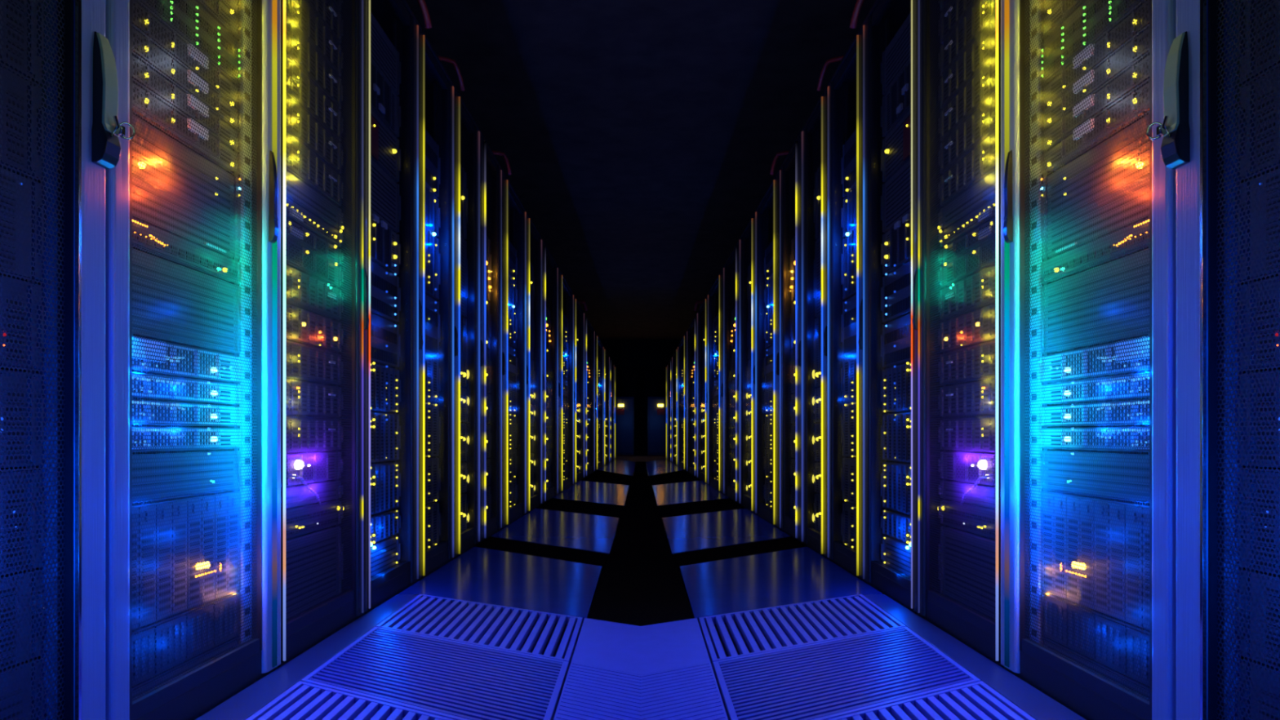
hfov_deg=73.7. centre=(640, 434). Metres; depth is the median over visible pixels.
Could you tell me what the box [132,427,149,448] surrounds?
tray
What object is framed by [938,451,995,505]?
server
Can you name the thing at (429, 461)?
tray
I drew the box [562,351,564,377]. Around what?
tray
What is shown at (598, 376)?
server
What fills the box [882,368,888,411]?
tray
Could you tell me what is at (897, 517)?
tray
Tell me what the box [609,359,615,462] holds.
tall cabinet
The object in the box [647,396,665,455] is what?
tall cabinet
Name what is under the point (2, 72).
tray
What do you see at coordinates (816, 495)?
tray
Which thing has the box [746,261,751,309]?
server
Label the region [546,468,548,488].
tray
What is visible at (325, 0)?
tray
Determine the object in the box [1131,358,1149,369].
tray
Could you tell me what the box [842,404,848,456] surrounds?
tray
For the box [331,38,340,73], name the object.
tray
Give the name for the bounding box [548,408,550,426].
tray
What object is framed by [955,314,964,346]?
tray
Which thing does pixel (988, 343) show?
tray
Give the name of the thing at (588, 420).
array
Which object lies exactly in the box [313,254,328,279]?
tray
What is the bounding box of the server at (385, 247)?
[370,213,400,275]
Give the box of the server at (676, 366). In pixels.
[675,366,676,384]
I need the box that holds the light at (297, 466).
[294,460,303,469]
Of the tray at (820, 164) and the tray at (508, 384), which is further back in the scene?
the tray at (508, 384)
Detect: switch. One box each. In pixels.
[132,218,240,283]
[134,0,240,85]
[285,197,342,247]
[285,500,344,539]
[370,260,400,322]
[370,312,400,367]
[425,128,440,197]
[425,293,440,355]
[507,239,517,283]
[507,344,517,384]
[562,312,568,339]
[562,378,568,403]
[597,359,600,374]
[597,400,600,414]
[680,359,684,374]
[680,400,684,414]
[713,312,719,339]
[713,378,719,403]
[764,240,773,283]
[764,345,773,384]
[840,128,856,197]
[840,293,856,355]
[880,260,911,322]
[880,312,911,367]
[937,500,995,539]
[938,197,995,246]
[1040,0,1146,85]
[1040,218,1149,284]
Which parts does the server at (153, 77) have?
label plate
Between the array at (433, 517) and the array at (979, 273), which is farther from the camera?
the array at (433, 517)
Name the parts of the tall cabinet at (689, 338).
frame post, panel, door, mounting rail, panel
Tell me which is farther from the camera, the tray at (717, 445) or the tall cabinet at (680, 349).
the tall cabinet at (680, 349)
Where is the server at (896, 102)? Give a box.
[880,61,911,137]
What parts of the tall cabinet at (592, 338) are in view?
mounting rail, door, panel, frame post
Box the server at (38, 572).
[0,569,44,670]
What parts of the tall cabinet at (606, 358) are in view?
frame post, frame post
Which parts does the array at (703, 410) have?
blank panel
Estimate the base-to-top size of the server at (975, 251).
0.064 m
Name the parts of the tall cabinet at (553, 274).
panel, mounting rail, door, panel, frame post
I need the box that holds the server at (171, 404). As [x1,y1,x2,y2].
[132,400,240,426]
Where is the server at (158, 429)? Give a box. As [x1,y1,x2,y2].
[132,426,240,450]
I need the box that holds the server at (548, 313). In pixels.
[546,306,551,350]
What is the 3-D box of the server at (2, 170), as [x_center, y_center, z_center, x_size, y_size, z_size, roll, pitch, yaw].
[-1.257,-0.319,1.069,0.634,0.157,0.562,0,0,1]
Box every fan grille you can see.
[132,626,154,686]
[153,614,186,675]
[185,604,213,659]
[213,595,238,646]
[1043,595,1068,646]
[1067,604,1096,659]
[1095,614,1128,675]
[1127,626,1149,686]
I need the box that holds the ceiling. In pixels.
[405,0,875,342]
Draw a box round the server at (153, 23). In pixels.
[132,0,240,110]
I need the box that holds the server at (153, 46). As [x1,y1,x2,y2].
[132,28,240,131]
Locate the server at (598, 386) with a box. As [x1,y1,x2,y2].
[597,383,600,400]
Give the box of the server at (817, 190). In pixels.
[813,164,821,239]
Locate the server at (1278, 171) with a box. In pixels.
[1237,168,1279,280]
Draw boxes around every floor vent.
[245,680,454,719]
[301,626,568,719]
[375,594,582,667]
[698,594,906,667]
[712,626,980,719]
[826,680,1035,719]
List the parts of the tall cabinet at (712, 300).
frame post, panel, door, mounting rail, panel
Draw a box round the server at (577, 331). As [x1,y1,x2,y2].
[576,326,579,356]
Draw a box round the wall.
[601,342,679,454]
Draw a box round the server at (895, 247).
[880,213,911,275]
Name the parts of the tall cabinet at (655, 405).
edge trim, sign plate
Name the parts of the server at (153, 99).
label plate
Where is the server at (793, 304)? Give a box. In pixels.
[790,300,795,348]
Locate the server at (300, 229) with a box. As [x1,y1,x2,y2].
[285,217,342,264]
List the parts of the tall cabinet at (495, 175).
mounting rail, door, panel, frame post, handle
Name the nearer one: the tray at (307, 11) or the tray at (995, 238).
the tray at (995, 238)
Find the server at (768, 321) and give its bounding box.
[764,302,773,348]
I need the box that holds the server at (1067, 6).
[1040,0,1085,39]
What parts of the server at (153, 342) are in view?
label plate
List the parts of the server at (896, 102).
badge plate, badge plate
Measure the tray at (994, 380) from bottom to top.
0.088 m
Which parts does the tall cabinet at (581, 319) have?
door, panel, frame post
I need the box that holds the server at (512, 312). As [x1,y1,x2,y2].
[507,302,517,348]
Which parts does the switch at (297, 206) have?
label plate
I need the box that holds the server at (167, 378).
[132,373,240,404]
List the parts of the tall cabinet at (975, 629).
handle, lever, frame post, mounting rail, panel, panel, blank panel, frame post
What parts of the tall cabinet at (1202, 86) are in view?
lever, handle, frame post, door, panel, mounting rail, blank panel, panel, vent plate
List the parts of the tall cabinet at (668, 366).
frame post, door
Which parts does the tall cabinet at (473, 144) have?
panel, mounting rail, door, panel, frame post, handle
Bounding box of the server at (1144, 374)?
[1040,373,1149,404]
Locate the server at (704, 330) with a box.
[702,326,705,356]
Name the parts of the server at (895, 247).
badge plate, badge plate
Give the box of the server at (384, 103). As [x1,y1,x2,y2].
[370,61,400,137]
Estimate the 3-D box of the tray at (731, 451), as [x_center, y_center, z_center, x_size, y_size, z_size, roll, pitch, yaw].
[0.843,0.220,7.820,0.012,0.148,0.154,0,0,-1]
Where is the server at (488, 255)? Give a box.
[486,236,491,301]
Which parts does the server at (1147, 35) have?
label plate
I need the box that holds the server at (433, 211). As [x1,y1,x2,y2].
[425,185,440,237]
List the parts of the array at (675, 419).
blank panel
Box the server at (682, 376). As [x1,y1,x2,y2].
[680,373,684,385]
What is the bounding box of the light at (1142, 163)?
[1135,161,1143,168]
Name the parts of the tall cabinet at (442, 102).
frame post, panel, mounting rail, door, panel, frame post, handle, lever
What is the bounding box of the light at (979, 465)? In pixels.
[977,460,986,469]
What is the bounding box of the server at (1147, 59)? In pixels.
[1040,57,1149,151]
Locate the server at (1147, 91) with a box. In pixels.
[1040,82,1149,173]
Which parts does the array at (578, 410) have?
blank panel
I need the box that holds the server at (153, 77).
[132,57,240,152]
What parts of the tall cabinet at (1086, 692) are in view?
lever, handle, frame post, mounting rail, panel, panel, blank panel, frame post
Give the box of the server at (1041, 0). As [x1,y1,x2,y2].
[1040,0,1061,17]
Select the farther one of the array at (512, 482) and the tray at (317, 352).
the array at (512, 482)
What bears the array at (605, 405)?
on the array
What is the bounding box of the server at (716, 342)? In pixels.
[713,334,719,355]
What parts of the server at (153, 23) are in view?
label plate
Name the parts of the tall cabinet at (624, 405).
sign plate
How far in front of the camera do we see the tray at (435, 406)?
3.77 m
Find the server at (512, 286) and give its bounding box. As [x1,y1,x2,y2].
[507,274,517,308]
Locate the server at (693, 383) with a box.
[691,381,694,400]
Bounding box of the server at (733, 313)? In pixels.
[730,306,735,350]
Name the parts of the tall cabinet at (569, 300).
panel, mounting rail, door, panel, frame post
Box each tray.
[0,0,3,58]
[0,65,3,157]
[0,275,3,364]
[0,372,3,465]
[0,472,3,574]
[132,0,149,34]
[132,28,149,60]
[132,57,149,86]
[132,82,149,112]
[132,358,149,369]
[132,373,149,395]
[132,400,149,422]
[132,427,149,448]
[146,13,175,54]
[146,41,175,79]
[146,69,175,104]
[146,94,175,129]
[146,375,175,398]
[147,343,175,373]
[147,401,175,422]
[147,428,175,448]
[172,35,199,73]
[172,87,199,120]
[173,62,199,97]
[173,111,199,144]
[173,345,199,376]
[173,378,199,399]
[173,403,199,423]
[173,428,199,448]
[195,88,220,112]
[195,133,220,158]
[196,63,220,90]
[196,111,220,135]
[197,350,220,378]
[197,381,220,401]
[197,404,220,424]
[197,428,220,447]
[200,0,220,16]
[285,0,293,18]
[285,57,293,93]
[285,93,293,131]
[285,131,293,168]
[285,217,288,234]
[285,238,288,260]
[285,265,293,300]
[285,303,293,337]
[285,341,293,375]
[285,379,293,413]
[285,417,293,451]
[285,455,288,484]
[287,219,303,242]
[287,240,303,266]
[287,454,303,484]
[289,0,302,28]
[289,137,302,175]
[289,269,302,303]
[290,63,302,102]
[290,100,302,138]
[290,305,302,340]
[290,342,302,377]
[291,380,302,413]
[291,417,302,450]
[298,0,310,37]
[298,36,310,74]
[298,71,310,110]
[298,145,310,182]
[299,108,310,146]
[299,272,310,306]
[300,228,316,249]
[300,248,316,273]
[300,308,310,342]
[300,345,310,378]
[300,382,310,413]
[300,417,310,450]
[302,453,316,482]
[306,0,318,12]
[306,10,318,48]
[306,82,318,117]
[307,115,318,152]
[307,151,318,187]
[307,275,318,310]
[308,46,318,82]
[308,311,318,345]
[308,346,318,379]
[308,383,318,414]
[308,418,318,450]
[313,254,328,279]
[315,0,326,22]
[315,19,326,55]
[315,89,326,124]
[315,124,326,159]
[315,156,326,193]
[315,236,328,256]
[315,349,326,381]
[315,453,328,480]
[316,279,326,312]
[316,384,326,415]
[316,418,326,449]
[317,314,326,346]
[323,0,333,31]
[323,29,333,64]
[323,164,333,198]
[323,284,333,315]
[324,63,333,98]
[324,97,333,132]
[324,131,333,165]
[324,317,333,349]
[324,351,333,382]
[324,385,333,415]
[324,419,333,449]
[330,8,340,40]
[330,105,340,137]
[330,173,340,204]
[330,353,340,383]
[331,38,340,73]
[331,139,340,171]
[332,71,340,106]
[332,286,340,318]
[332,386,340,415]
[332,419,340,448]
[333,320,340,351]
[370,61,377,109]
[370,213,377,259]
[370,363,376,409]
[370,365,371,407]
[370,413,371,460]
[370,413,376,462]
[370,465,376,515]
[370,468,371,514]
[370,517,376,543]
[373,515,381,542]
[374,69,384,118]
[374,220,384,264]
[374,364,381,409]
[374,413,381,462]
[374,464,381,513]
[378,514,386,540]
[379,364,386,410]
[379,413,386,461]
[379,464,386,512]
[382,79,391,127]
[382,226,391,269]
[382,463,390,511]
[384,366,390,410]
[384,413,390,460]
[384,512,390,538]
[389,367,395,411]
[389,413,395,460]
[389,462,395,509]
[389,511,395,537]
[392,511,399,535]
[393,368,399,411]
[393,414,399,459]
[393,462,399,508]
[425,185,430,227]
[425,227,430,293]
[425,352,427,399]
[425,402,427,456]
[425,459,427,503]
[425,504,433,548]
[425,506,427,550]
[426,353,433,400]
[426,403,433,456]
[426,458,433,503]
[427,190,434,231]
[428,231,434,296]
[432,355,439,401]
[432,404,439,456]
[432,457,439,502]
[432,502,439,546]
[460,164,461,231]
[460,166,463,235]
[460,315,463,385]
[460,387,463,421]
[460,423,463,461]
[460,463,463,493]
[460,495,463,532]
[462,316,466,386]
[462,387,466,421]
[462,423,466,461]
[462,462,466,493]
[462,493,466,530]
[486,236,488,298]
[486,300,488,346]
[486,349,487,391]
[486,394,487,422]
[486,426,487,457]
[486,488,487,519]
[507,274,508,299]
[507,275,511,302]
[507,302,508,342]
[507,302,511,344]
[507,382,510,412]
[507,413,510,448]
[507,450,510,479]
[507,480,510,508]
[508,382,513,413]
[508,479,513,506]
[509,449,513,478]
[510,279,513,305]
[510,305,513,346]
[510,414,513,448]
[512,384,516,413]
[512,414,516,448]
[512,449,516,477]
[512,478,516,505]
[529,262,532,306]
[529,358,531,403]
[529,404,531,426]
[529,427,531,451]
[529,453,531,471]
[529,473,531,497]
[530,358,533,403]
[530,404,533,426]
[530,427,533,451]
[530,453,533,471]
[530,472,533,496]
[546,306,546,346]
[546,307,548,347]
[546,347,546,377]
[546,348,548,378]
[546,379,548,407]
[546,408,548,426]
[546,428,548,449]
[546,450,548,466]
[546,467,550,487]
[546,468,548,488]
[547,380,550,408]
[547,428,550,448]
[547,450,550,466]
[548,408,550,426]
[562,334,564,351]
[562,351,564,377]
[562,462,565,479]
[563,402,565,421]
[563,422,565,443]
[563,444,565,462]
[564,337,565,353]
[564,353,565,378]
[564,462,568,479]
[565,403,568,421]
[565,422,568,443]
[565,444,568,461]
[576,326,577,354]
[576,386,577,414]
[576,415,577,429]
[576,430,577,444]
[576,458,577,473]
[577,387,578,415]
[586,356,588,381]
[586,400,588,417]
[597,426,599,439]
[682,426,684,439]
[691,400,693,417]
[691,431,693,443]
[691,454,693,467]
[693,400,694,417]
[693,431,694,444]
[693,455,694,468]
[702,386,704,415]
[703,328,705,354]
[703,386,705,414]
[703,415,705,429]
[703,430,705,444]
[703,458,705,473]
[704,326,705,353]
[713,403,715,421]
[713,422,715,443]
[713,444,715,461]
[713,462,715,479]
[715,336,717,353]
[715,353,717,378]
[715,402,718,421]
[715,422,718,443]
[715,444,718,462]
[715,462,719,479]
[717,334,719,351]
[717,351,719,377]
[731,380,733,408]
[731,408,733,426]
[731,428,733,448]
[731,450,733,466]
[731,467,734,487]
[733,307,735,347]
[733,348,735,378]
[733,379,735,407]
[733,408,735,426]
[733,428,735,449]
[733,450,735,466]
[733,468,735,488]
[734,306,735,346]
[734,347,735,377]
[747,359,750,403]
[747,404,750,426]
[747,427,750,451]
[747,453,750,471]
[747,472,750,496]
[749,262,751,306]
[750,358,751,403]
[750,404,751,426]
[750,427,751,451]
[750,453,751,471]
[750,473,751,497]
[751,261,751,304]
[764,384,768,413]
[764,414,768,448]
[764,449,768,477]
[764,478,768,505]
[767,278,771,305]
[767,305,771,346]
[768,382,772,413]
[768,414,771,448]
[768,449,772,478]
[768,479,773,506]
[770,275,773,302]
[770,302,773,344]
[771,382,773,412]
[771,414,773,448]
[771,450,773,478]
[771,480,773,507]
[793,236,795,298]
[793,300,795,346]
[794,349,795,391]
[794,394,795,422]
[794,426,795,457]
[794,488,795,519]
[814,316,819,386]
[814,387,819,421]
[814,423,819,461]
[814,462,819,493]
[814,493,819,530]
[817,166,821,235]
[817,315,821,385]
[817,387,821,421]
[817,423,821,461]
[817,463,821,493]
[817,495,821,532]
[820,164,821,231]
[842,355,848,401]
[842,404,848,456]
[842,457,848,502]
[842,502,848,546]
[847,190,853,231]
[847,231,853,296]
[848,353,854,400]
[848,403,854,456]
[848,458,854,503]
[848,504,856,548]
[851,185,856,227]
[851,227,856,293]
[853,352,856,399]
[853,402,856,457]
[853,459,856,504]
[853,506,856,550]
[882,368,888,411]
[882,414,888,459]
[882,462,888,508]
[882,511,888,535]
[886,367,892,411]
[886,413,892,460]
[886,462,892,509]
[886,511,892,537]
[889,79,899,127]
[889,226,898,269]
[891,366,897,410]
[891,413,897,460]
[891,463,898,511]
[891,512,897,538]
[895,364,902,410]
[895,413,902,461]
[895,464,902,512]
[895,514,902,540]
[897,69,906,118]
[897,220,906,264]
[900,364,906,409]
[900,413,906,462]
[900,464,906,513]
[900,515,907,542]
[904,61,911,109]
[904,213,911,259]
[905,362,911,409]
[905,413,911,462]
[905,465,911,515]
[905,517,911,543]
[910,365,911,407]
[910,413,911,460]
[910,468,911,514]
[941,0,949,8]
[941,4,951,40]
[941,38,951,73]
[941,71,949,106]
[941,105,951,138]
[941,138,950,171]
[941,172,951,204]
[941,286,949,318]
[941,320,949,351]
[941,353,951,383]
[941,386,949,416]
[941,419,949,448]
[947,0,958,31]
[947,29,958,64]
[947,63,957,98]
[947,97,957,132]
[947,131,957,165]
[947,164,958,198]
[947,284,958,315]
[947,317,956,348]
[947,351,956,382]
[947,385,956,415]
[947,419,956,449]
[952,236,965,256]
[952,254,967,279]
[952,453,965,480]
[955,0,965,22]
[955,19,965,56]
[955,53,966,90]
[955,89,966,124]
[955,124,966,159]
[955,156,965,193]
[955,279,964,312]
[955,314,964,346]
[955,349,966,381]
[955,384,964,415]
[955,418,964,449]
[963,0,974,12]
[963,9,974,47]
[963,45,973,82]
[963,82,974,117]
[963,116,973,152]
[963,152,973,187]
[963,277,973,310]
[963,311,973,345]
[963,346,973,379]
[963,382,973,414]
[963,418,973,449]
[964,228,981,248]
[964,248,979,273]
[964,453,979,482]
[970,0,982,37]
[970,36,982,74]
[970,71,982,110]
[970,108,982,146]
[970,145,982,182]
[970,272,982,306]
[970,308,981,342]
[970,345,981,378]
[970,382,981,414]
[970,418,981,450]
[977,219,994,242]
[977,240,994,266]
[977,454,994,484]
[979,0,991,28]
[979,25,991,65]
[979,63,991,102]
[979,101,990,138]
[979,138,991,175]
[979,269,991,303]
[979,305,991,340]
[979,342,991,377]
[979,380,990,413]
[979,417,990,450]
[988,0,995,18]
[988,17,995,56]
[988,56,995,93]
[988,93,995,131]
[988,131,995,168]
[988,265,995,300]
[988,303,995,337]
[988,341,995,375]
[988,379,995,413]
[988,417,995,451]
[992,217,995,234]
[992,238,995,260]
[992,455,995,484]
[1061,0,1081,16]
[1061,63,1084,90]
[1061,88,1085,112]
[1061,111,1084,135]
[1061,133,1085,158]
[1061,350,1084,378]
[1061,381,1084,401]
[1061,404,1084,424]
[1061,428,1084,447]
[1082,35,1109,73]
[1082,62,1108,97]
[1082,87,1109,120]
[1082,111,1108,144]
[1082,345,1107,376]
[1082,378,1107,399]
[1082,403,1107,423]
[1082,428,1107,448]
[1106,13,1134,54]
[1106,43,1135,79]
[1106,69,1134,104]
[1106,94,1135,129]
[1106,344,1133,373]
[1106,375,1134,398]
[1106,401,1133,422]
[1106,428,1133,448]
[1131,0,1149,34]
[1131,28,1149,60]
[1131,57,1149,86]
[1131,82,1149,112]
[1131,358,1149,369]
[1131,373,1149,395]
[1131,400,1149,422]
[1131,427,1149,448]
[1278,0,1279,55]
[1278,70,1279,154]
[1278,278,1279,360]
[1278,377,1279,460]
[1278,475,1279,568]
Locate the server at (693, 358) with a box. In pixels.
[691,355,694,382]
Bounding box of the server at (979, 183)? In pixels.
[937,170,995,228]
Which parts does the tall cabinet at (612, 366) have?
door, frame post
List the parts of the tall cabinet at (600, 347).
frame post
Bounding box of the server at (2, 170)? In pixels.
[0,167,44,280]
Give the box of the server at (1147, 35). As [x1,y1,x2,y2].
[1040,28,1149,131]
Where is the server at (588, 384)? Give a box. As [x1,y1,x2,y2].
[586,381,590,400]
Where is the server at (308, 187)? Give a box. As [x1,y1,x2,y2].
[285,170,343,228]
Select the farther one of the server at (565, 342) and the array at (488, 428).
the server at (565, 342)
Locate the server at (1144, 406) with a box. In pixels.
[1040,400,1149,426]
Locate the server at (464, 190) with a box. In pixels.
[460,164,467,239]
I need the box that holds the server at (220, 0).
[220,0,240,17]
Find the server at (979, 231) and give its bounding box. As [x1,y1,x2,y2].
[938,217,995,264]
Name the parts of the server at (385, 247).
badge plate, badge plate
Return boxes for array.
[0,0,44,84]
[0,65,44,180]
[0,275,44,370]
[0,368,44,467]
[0,468,44,575]
[285,0,342,75]
[285,17,342,109]
[285,57,342,141]
[285,93,342,173]
[285,131,342,206]
[285,265,342,319]
[285,303,342,352]
[285,341,342,384]
[285,378,342,417]
[285,416,342,451]
[303,0,342,43]
[330,0,342,12]
[370,362,400,412]
[370,412,400,462]
[370,462,400,515]
[370,509,400,546]
[425,352,440,402]
[425,402,440,457]
[425,457,440,504]
[425,502,440,550]
[460,315,469,386]
[460,387,469,422]
[460,422,469,462]
[460,462,469,493]
[460,493,469,532]
[486,348,491,393]
[486,393,491,423]
[486,424,491,457]
[486,458,491,485]
[486,485,491,519]
[507,382,517,413]
[507,413,517,448]
[507,448,517,479]
[507,477,517,508]
[529,358,535,404]
[529,404,535,426]
[529,426,535,452]
[529,452,535,472]
[529,472,535,497]
[546,379,551,408]
[546,408,551,427]
[546,428,551,449]
[546,449,551,466]
[546,466,551,488]
[562,401,568,422]
[562,421,568,443]
[562,444,568,462]
[562,461,568,480]
[576,386,580,415]
[576,415,580,429]
[576,430,580,445]
[576,445,580,457]
[576,457,580,473]
[586,400,590,417]
[586,417,590,430]
[586,430,590,444]
[586,444,590,454]
[586,454,590,468]
[597,414,600,426]
[597,426,600,439]
[597,440,600,451]
[597,451,600,462]
[604,404,606,422]
[674,404,676,422]
[680,414,684,426]
[680,426,684,439]
[680,440,684,451]
[680,451,684,462]
[691,400,694,417]
[691,417,694,430]
[691,430,694,444]
[691,444,694,454]
[691,454,694,468]
[701,386,705,415]
[701,415,705,429]
[701,430,705,445]
[701,445,705,457]
[701,457,705,473]
[713,401,719,422]
[713,421,719,443]
[713,444,719,462]
[713,461,719,480]
[730,379,735,408]
[730,408,735,427]
[730,428,735,449]
[730,449,735,466]
[730,466,735,488]
[746,358,751,404]
[746,404,751,426]
[746,426,751,452]
[746,452,751,472]
[746,472,751,497]
[764,382,773,413]
[764,413,773,448]
[764,448,773,479]
[764,477,773,507]
[790,348,795,393]
[790,393,795,423]
[790,424,795,457]
[790,458,795,485]
[790,485,795,519]
[812,315,821,386]
[812,386,821,422]
[812,422,821,462]
[812,462,821,493]
[812,493,821,532]
[840,352,856,402]
[840,402,856,457]
[840,457,856,504]
[840,502,856,550]
[880,362,911,412]
[880,412,911,462]
[880,462,911,515]
[880,509,911,546]
[938,0,951,12]
[938,0,977,44]
[938,0,995,75]
[938,17,995,108]
[938,56,995,141]
[938,93,995,173]
[938,131,995,206]
[938,265,995,319]
[938,303,995,352]
[938,341,995,384]
[938,378,995,417]
[938,416,995,451]
[1237,275,1279,370]
[1237,368,1279,467]
[1237,468,1279,575]
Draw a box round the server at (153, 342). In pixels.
[132,336,240,382]
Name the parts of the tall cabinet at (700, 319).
frame post, panel, door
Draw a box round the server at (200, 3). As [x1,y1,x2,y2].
[195,0,240,39]
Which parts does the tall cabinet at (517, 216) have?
frame post, panel, mounting rail, door, panel, frame post, handle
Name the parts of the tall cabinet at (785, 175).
handle, frame post, panel, door, mounting rail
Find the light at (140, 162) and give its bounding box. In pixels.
[137,161,145,168]
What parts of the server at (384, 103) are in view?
badge plate, badge plate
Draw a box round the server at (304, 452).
[285,451,342,505]
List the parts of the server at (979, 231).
label plate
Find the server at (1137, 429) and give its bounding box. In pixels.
[1040,426,1149,450]
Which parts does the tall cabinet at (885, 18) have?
handle, lever, frame post, panel, mounting rail, door, blank panel, panel, frame post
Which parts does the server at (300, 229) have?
label plate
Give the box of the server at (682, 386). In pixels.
[680,383,684,400]
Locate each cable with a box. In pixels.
[417,0,431,28]
[437,55,464,91]
[491,150,511,174]
[769,150,790,174]
[817,55,844,91]
[849,0,864,28]
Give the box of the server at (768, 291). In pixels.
[764,275,773,308]
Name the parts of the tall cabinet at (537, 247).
frame post, mounting rail, door, panel, frame post, handle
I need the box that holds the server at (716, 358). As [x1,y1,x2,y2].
[713,351,719,380]
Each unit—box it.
[132,591,240,686]
[1040,591,1149,686]
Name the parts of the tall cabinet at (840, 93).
handle, lever, frame post, panel, door, mounting rail, panel, frame post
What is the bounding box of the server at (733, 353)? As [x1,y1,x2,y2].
[730,347,735,380]
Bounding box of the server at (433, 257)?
[425,227,440,300]
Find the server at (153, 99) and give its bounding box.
[132,82,240,173]
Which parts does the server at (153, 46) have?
label plate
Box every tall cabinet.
[0,0,135,719]
[105,0,285,719]
[277,0,370,668]
[364,0,425,613]
[419,29,460,580]
[455,92,486,557]
[482,137,507,541]
[504,177,529,527]
[527,215,546,513]
[543,244,562,502]
[560,273,576,492]
[575,297,586,483]
[586,316,597,476]
[596,334,604,470]
[604,347,610,465]
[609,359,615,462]
[615,396,633,455]
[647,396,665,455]
[666,359,671,462]
[671,349,676,464]
[676,334,684,470]
[684,316,695,476]
[694,297,706,483]
[705,273,720,492]
[719,243,737,502]
[735,215,754,513]
[751,177,777,527]
[773,137,799,541]
[795,92,826,557]
[821,29,862,580]
[856,0,916,613]
[911,0,1004,668]
[995,0,1176,719]
[1146,0,1279,719]
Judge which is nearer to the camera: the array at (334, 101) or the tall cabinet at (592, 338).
the array at (334, 101)
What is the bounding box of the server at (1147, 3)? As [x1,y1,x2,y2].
[1040,0,1149,110]
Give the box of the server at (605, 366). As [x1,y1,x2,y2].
[604,366,606,384]
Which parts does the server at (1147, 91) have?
label plate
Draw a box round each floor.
[195,458,1086,719]
[601,454,681,578]
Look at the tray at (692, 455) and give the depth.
12.65 m
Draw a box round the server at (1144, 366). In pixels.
[1040,336,1149,382]
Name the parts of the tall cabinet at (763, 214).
handle, frame post, panel, door, mounting rail, panel, frame post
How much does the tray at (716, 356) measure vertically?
0.268 m
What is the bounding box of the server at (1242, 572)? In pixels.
[1237,569,1279,668]
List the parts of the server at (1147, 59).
label plate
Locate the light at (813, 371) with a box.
[812,369,814,378]
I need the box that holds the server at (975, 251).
[938,238,995,286]
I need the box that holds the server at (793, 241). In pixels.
[790,236,795,301]
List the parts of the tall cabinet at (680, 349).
frame post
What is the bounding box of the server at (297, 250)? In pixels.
[285,238,342,286]
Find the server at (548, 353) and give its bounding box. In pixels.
[546,347,551,380]
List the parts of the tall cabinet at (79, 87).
vent plate, panel, blank panel, mounting rail, panel, door, frame post, handle, lever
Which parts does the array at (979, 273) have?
label plate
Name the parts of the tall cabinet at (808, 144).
handle, frame post, panel, door, mounting rail, panel, frame post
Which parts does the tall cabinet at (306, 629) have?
frame post, blank panel, panel, panel, mounting rail, frame post, handle, lever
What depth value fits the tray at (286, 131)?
2.26 m
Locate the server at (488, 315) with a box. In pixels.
[486,300,491,348]
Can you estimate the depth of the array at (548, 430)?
7.73 m
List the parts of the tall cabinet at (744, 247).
frame post, panel, door, mounting rail, frame post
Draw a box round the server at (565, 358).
[562,351,568,380]
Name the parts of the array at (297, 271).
label plate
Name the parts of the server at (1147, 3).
label plate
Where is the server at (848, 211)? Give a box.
[840,185,856,237]
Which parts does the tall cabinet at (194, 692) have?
frame post, blank panel, panel, panel, mounting rail, frame post, handle, lever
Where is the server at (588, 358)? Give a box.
[586,355,590,382]
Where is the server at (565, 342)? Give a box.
[562,334,568,355]
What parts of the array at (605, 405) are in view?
blank panel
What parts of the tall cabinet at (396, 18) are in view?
frame post, blank panel, panel, door, mounting rail, panel, frame post, handle, lever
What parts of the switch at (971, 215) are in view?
label plate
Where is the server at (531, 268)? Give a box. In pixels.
[529,262,534,309]
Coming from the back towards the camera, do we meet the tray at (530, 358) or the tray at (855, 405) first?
the tray at (530, 358)
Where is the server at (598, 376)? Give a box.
[597,373,600,385]
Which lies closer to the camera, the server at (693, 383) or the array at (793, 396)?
the array at (793, 396)
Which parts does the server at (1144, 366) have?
label plate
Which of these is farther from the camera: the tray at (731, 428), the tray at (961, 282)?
the tray at (731, 428)
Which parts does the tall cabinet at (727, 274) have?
frame post, panel, door, mounting rail, panel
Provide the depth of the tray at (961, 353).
2.48 m
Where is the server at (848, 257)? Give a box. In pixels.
[840,227,856,300]

